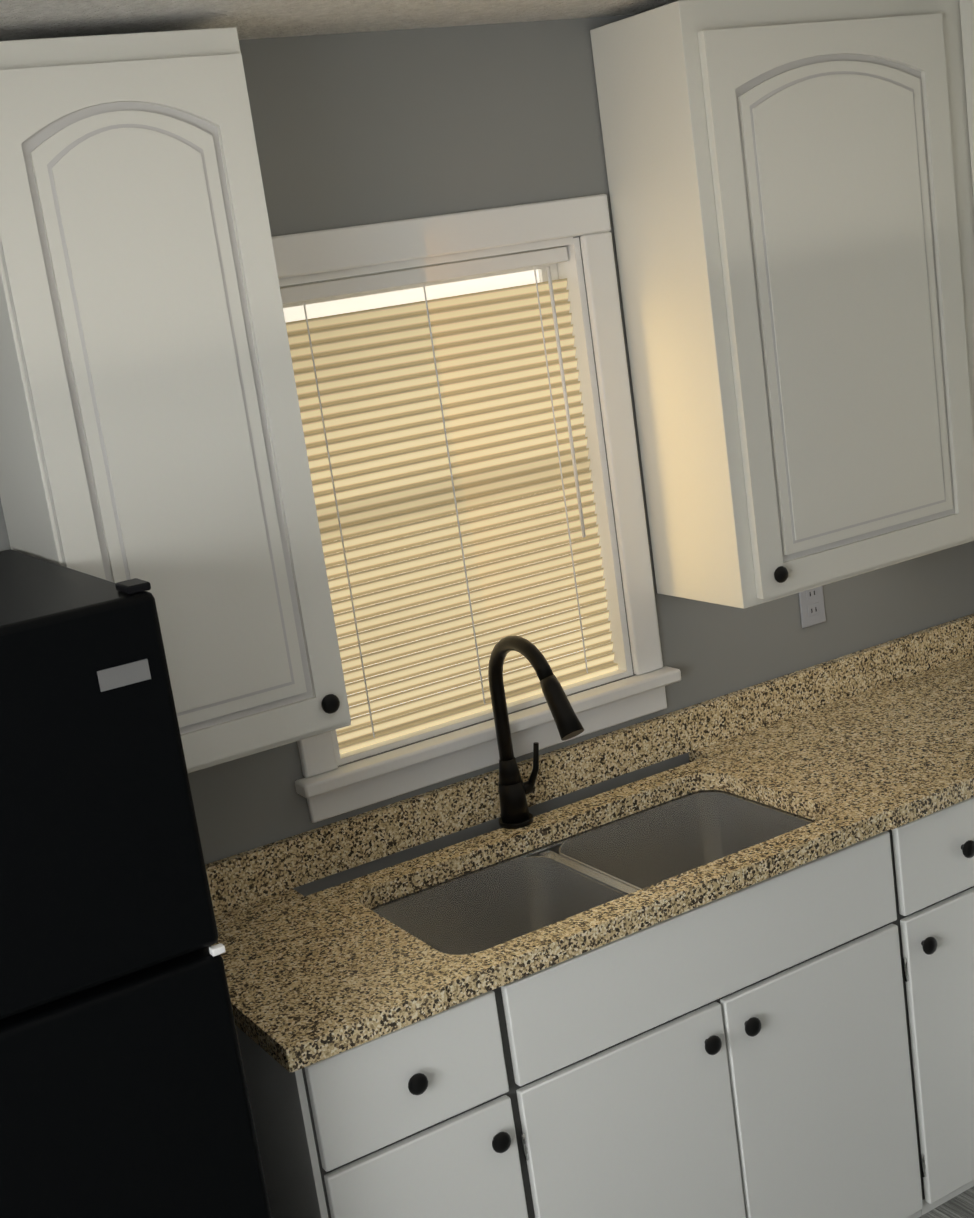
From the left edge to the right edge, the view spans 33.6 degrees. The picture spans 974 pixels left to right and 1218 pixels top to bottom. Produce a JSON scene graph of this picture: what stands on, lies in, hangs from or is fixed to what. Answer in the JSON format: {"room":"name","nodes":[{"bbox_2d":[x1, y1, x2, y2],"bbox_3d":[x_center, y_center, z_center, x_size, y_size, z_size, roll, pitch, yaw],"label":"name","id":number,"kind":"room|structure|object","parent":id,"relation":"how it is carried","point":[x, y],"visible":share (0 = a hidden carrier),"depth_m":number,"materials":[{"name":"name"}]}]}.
{"room":"kitchen","nodes":[
{"label":"kitchen","id":0,"kind":"room"},
{"bbox_2d":[0,0,679,40],"bbox_3d":[1.416,-1.095,1.866,8.950,0.060,4.300,-15,14,-29],"label":"ceiling","id":1,"kind":"structure","parent":0,"point":[40,19],"depth_m":2.72,"materials":[{"name":"white paint"}]},
{"bbox_2d":[0,15,973,895],"bbox_3d":[0.571,-0.068,3.742,8.690,2.500,0.120,-15,14,-29],"label":"wall","id":2,"kind":"structure","parent":0,"point":[358,129],"depth_m":3.19,"materials":[{"name":"grey paint"}]},
{"bbox_2d":[0,27,350,772],"bbox_3d":[-0.579,-0.331,2.735,0.455,1.190,0.344,-15,14,-29],"label":"upper cabinet","id":3,"kind":"object","parent":2,"relation":"attached to","point":[150,427],"visible":0.85,"depth_m":2.59,"materials":[{"name":"white wood"}]},
{"bbox_2d":[272,194,680,822],"bbox_3d":[-0.070,-0.226,3.299,0.920,1.123,0.170,-15,14,-29],"label":"kitchen window","id":4,"kind":"structure","parent":2,"relation":"in","point":[442,416],"depth_m":3.31,"materials":[{"name":"white"}]},
{"bbox_2d":[590,0,973,608],"bbox_3d":[0.819,-0.708,3.527,1.036,1.190,0.344,-15,14,-29],"label":"upper cabinet","id":5,"kind":"object","parent":2,"relation":"attached to","point":[790,185],"visible":1,"depth_m":3.30,"materials":[{"name":"white wood"}]},
{"bbox_2d":[799,586,825,627],"bbox_3d":[0.764,-0.018,3.789,0.072,0.115,0.008,-15,14,-29],"label":"outlet","id":6,"kind":"object","parent":2,"relation":"attached to","point":[812,607],"visible":0.81,"depth_m":3.79,"materials":[{"name":"white plastic"}]},
{"bbox_2d":[959,0,973,198],"bbox_3d":[1.357,-0.731,3.287,0.344,1.190,0.696,-15,14,-29],"label":"upper cabinet","id":7,"kind":"object","parent":2,"relation":"attached to","point":[967,16],"depth_m":3.42,"materials":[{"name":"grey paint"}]},
{"bbox_2d":[919,1186,973,1217],"bbox_3d":[1.770,1.379,2.417,8.950,0.060,4.300,-15,14,-29],"label":"floor","id":8,"kind":"structure","parent":0,"point":[961,1205],"depth_m":3.36,"materials":[{"name":"grey wood"}]},
{"bbox_2d":[0,549,271,1217],"bbox_3d":[-0.832,0.831,2.461,0.761,1.702,0.729,-15,14,-29],"label":"refrigerator","id":9,"kind":"object","parent":8,"relation":"on","point":[123,1090],"visible":1,"depth_m":2.18,"materials":[{"name":"black metal"}]},
{"bbox_2d":[235,984,538,1217],"bbox_3d":[-0.239,1.061,2.974,0.365,0.872,0.611,-15,14,-29],"label":"base cabinet","id":10,"kind":"object","parent":8,"relation":"on","point":[425,1118],"depth_m":2.67,"materials":[{"name":"white wood"}]},
{"bbox_2d":[507,824,938,1217],"bbox_3d":[0.294,0.917,3.275,0.963,0.872,0.611,-15,14,-29],"label":"base cabinet","id":11,"kind":"object","parent":8,"relation":"on","point":[795,1043],"depth_m":3.02,"materials":[{"name":"white wood"}]},
{"bbox_2d":[205,614,973,1072],"bbox_3d":[0.590,0.381,3.144,2.288,0.135,1.013,-15,14,-29],"label":"countertop","id":12,"kind":"structure","parent":11,"relation":"on","point":[857,746],"depth_m":3.21,"materials":[{"name":"stone"}]},
{"bbox_2d":[488,635,583,828],"bbox_3d":[0.112,0.251,3.192,0.111,0.414,0.321,-15,14,-29],"label":"faucet","id":13,"kind":"object","parent":12,"relation":"on","point":[514,789],"visible":1,"depth_m":3.26,"materials":[{"name":"black metal"}]},
{"bbox_2d":[370,790,814,954],"bbox_3d":[0.233,0.611,3.140,0.904,0.204,0.439,-15,14,-29],"label":"sink","id":14,"kind":"object","parent":12,"relation":"in","point":[493,905],"visible":0.17,"depth_m":3.28,"materials":[{"name":"silver metal"}]},
{"bbox_2d":[907,797,973,1205],"bbox_3d":[0.855,0.766,3.593,0.362,0.872,0.611,-15,14,-29],"label":"base cabinet","id":15,"kind":"object","parent":8,"relation":"on","point":[940,844],"depth_m":3.28,"materials":[{"name":"white wood"}]}
]}

